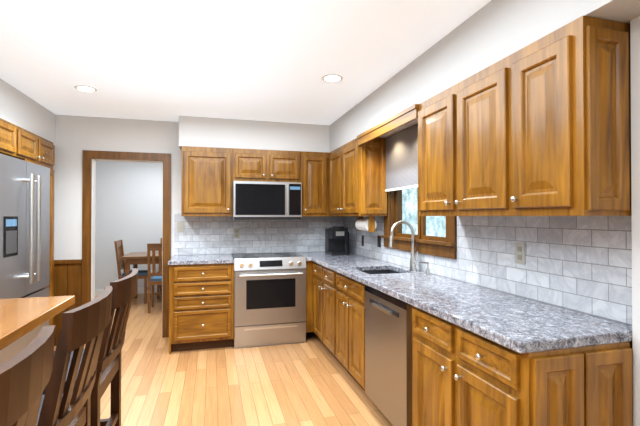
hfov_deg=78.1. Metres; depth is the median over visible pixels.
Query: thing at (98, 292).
baseboard
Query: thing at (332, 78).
recessed light
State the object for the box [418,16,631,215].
upper cabinet
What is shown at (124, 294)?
stool
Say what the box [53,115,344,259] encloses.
wall
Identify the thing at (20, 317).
countertop
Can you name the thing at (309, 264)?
base cabinet
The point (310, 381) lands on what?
floor
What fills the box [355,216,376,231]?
paper towel holder
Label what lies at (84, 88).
recessed light
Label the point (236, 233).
electrical outlet
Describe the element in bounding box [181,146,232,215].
upper cabinet
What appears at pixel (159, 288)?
dining chair
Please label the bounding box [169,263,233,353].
base cabinet
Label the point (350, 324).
base cabinet
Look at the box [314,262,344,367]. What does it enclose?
base cabinet
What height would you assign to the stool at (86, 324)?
1.078 m
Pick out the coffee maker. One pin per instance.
(336, 240)
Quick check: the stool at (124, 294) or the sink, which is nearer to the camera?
the stool at (124, 294)
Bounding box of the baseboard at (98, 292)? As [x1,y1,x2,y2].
[95,287,156,295]
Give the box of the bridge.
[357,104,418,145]
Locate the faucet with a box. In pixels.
[389,220,417,270]
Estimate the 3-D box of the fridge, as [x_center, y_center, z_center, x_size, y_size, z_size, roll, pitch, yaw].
[-2.615,0.495,2.890,0.941,1.780,0.910,0,-1,-15]
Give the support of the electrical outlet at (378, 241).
attached to the tile backsplash
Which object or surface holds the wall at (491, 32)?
attached to the ceiling
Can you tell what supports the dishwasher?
on the floor
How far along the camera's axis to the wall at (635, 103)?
1.50 m
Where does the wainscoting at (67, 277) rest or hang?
attached to the wall at (76, 136)
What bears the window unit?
in the wall at (635, 103)
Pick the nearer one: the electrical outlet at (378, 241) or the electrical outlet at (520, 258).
the electrical outlet at (520, 258)
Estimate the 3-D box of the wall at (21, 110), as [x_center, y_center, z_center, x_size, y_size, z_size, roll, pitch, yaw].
[-2.283,-0.908,1.054,0.660,0.328,6.300,0,-1,-15]
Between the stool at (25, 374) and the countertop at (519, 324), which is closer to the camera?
the stool at (25, 374)
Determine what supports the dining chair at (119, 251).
on the floor
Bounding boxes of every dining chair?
[114,240,147,303]
[147,243,161,312]
[157,238,161,298]
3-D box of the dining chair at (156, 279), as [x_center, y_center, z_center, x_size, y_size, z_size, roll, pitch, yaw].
[-2.268,0.920,5.771,0.420,0.980,0.460,0,-1,-15]
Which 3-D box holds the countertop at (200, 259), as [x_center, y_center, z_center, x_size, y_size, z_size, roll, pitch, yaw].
[-1.269,0.497,4.254,0.636,0.040,0.626,0,-1,-15]
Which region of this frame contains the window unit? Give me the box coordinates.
[381,124,456,258]
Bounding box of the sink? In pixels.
[362,270,398,273]
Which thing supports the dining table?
on the floor
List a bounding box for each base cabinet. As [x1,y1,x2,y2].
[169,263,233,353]
[306,261,313,332]
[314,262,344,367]
[336,272,364,390]
[413,307,632,425]
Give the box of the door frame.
[82,150,170,337]
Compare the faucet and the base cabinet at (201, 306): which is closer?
the faucet
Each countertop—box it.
[0,295,74,349]
[168,254,233,264]
[295,252,631,353]
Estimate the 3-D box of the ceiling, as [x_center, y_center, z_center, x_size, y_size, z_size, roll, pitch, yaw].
[-1.093,-1.086,2.835,4.140,0.060,9.340,0,-1,-15]
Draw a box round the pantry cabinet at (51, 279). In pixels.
[21,159,54,324]
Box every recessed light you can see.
[74,85,97,91]
[321,74,342,81]
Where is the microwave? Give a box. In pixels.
[232,181,301,219]
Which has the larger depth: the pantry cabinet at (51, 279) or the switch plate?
the switch plate
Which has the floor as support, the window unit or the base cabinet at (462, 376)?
the base cabinet at (462, 376)
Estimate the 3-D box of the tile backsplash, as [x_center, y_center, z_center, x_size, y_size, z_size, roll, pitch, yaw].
[0.800,0.228,3.280,0.008,0.480,3.607,0,-1,-15]
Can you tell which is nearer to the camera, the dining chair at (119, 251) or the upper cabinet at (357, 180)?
the upper cabinet at (357, 180)
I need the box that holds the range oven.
[232,252,305,348]
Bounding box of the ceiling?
[0,0,490,124]
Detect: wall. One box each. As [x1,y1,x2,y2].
[0,78,55,144]
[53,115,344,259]
[95,161,162,288]
[179,116,329,152]
[330,0,639,151]
[350,16,639,425]
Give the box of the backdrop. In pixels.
[402,188,445,236]
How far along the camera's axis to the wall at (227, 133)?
4.43 m
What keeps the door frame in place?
attached to the wall at (76, 136)
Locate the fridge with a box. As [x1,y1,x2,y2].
[0,153,49,364]
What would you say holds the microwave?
attached to the upper cabinet at (265, 165)
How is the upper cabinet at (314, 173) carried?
attached to the wall at (76, 136)
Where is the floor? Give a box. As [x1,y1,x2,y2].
[54,293,392,425]
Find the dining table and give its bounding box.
[121,252,158,297]
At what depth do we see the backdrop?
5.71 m
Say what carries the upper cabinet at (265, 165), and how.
attached to the wall at (76, 136)
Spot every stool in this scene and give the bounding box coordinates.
[0,325,54,425]
[36,286,112,425]
[42,268,137,425]
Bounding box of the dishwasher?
[365,285,413,425]
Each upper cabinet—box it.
[0,118,54,167]
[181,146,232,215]
[233,148,299,181]
[300,151,329,215]
[329,138,386,215]
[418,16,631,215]
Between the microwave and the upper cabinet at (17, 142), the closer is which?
the upper cabinet at (17, 142)
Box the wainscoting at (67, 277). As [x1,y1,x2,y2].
[54,259,81,345]
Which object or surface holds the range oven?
on the floor
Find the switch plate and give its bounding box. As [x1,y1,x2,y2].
[177,222,183,231]
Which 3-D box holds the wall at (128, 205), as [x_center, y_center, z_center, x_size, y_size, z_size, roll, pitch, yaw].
[-2.315,0.204,7.269,3.900,2.440,0.120,0,-1,-15]
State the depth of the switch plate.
4.49 m
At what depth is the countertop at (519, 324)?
1.86 m
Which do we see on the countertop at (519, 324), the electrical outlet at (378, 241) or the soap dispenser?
the soap dispenser
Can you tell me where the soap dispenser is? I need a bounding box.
[419,262,429,274]
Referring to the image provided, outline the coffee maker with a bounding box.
[325,226,348,254]
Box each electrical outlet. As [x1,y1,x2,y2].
[234,229,239,237]
[377,236,380,246]
[515,242,525,263]

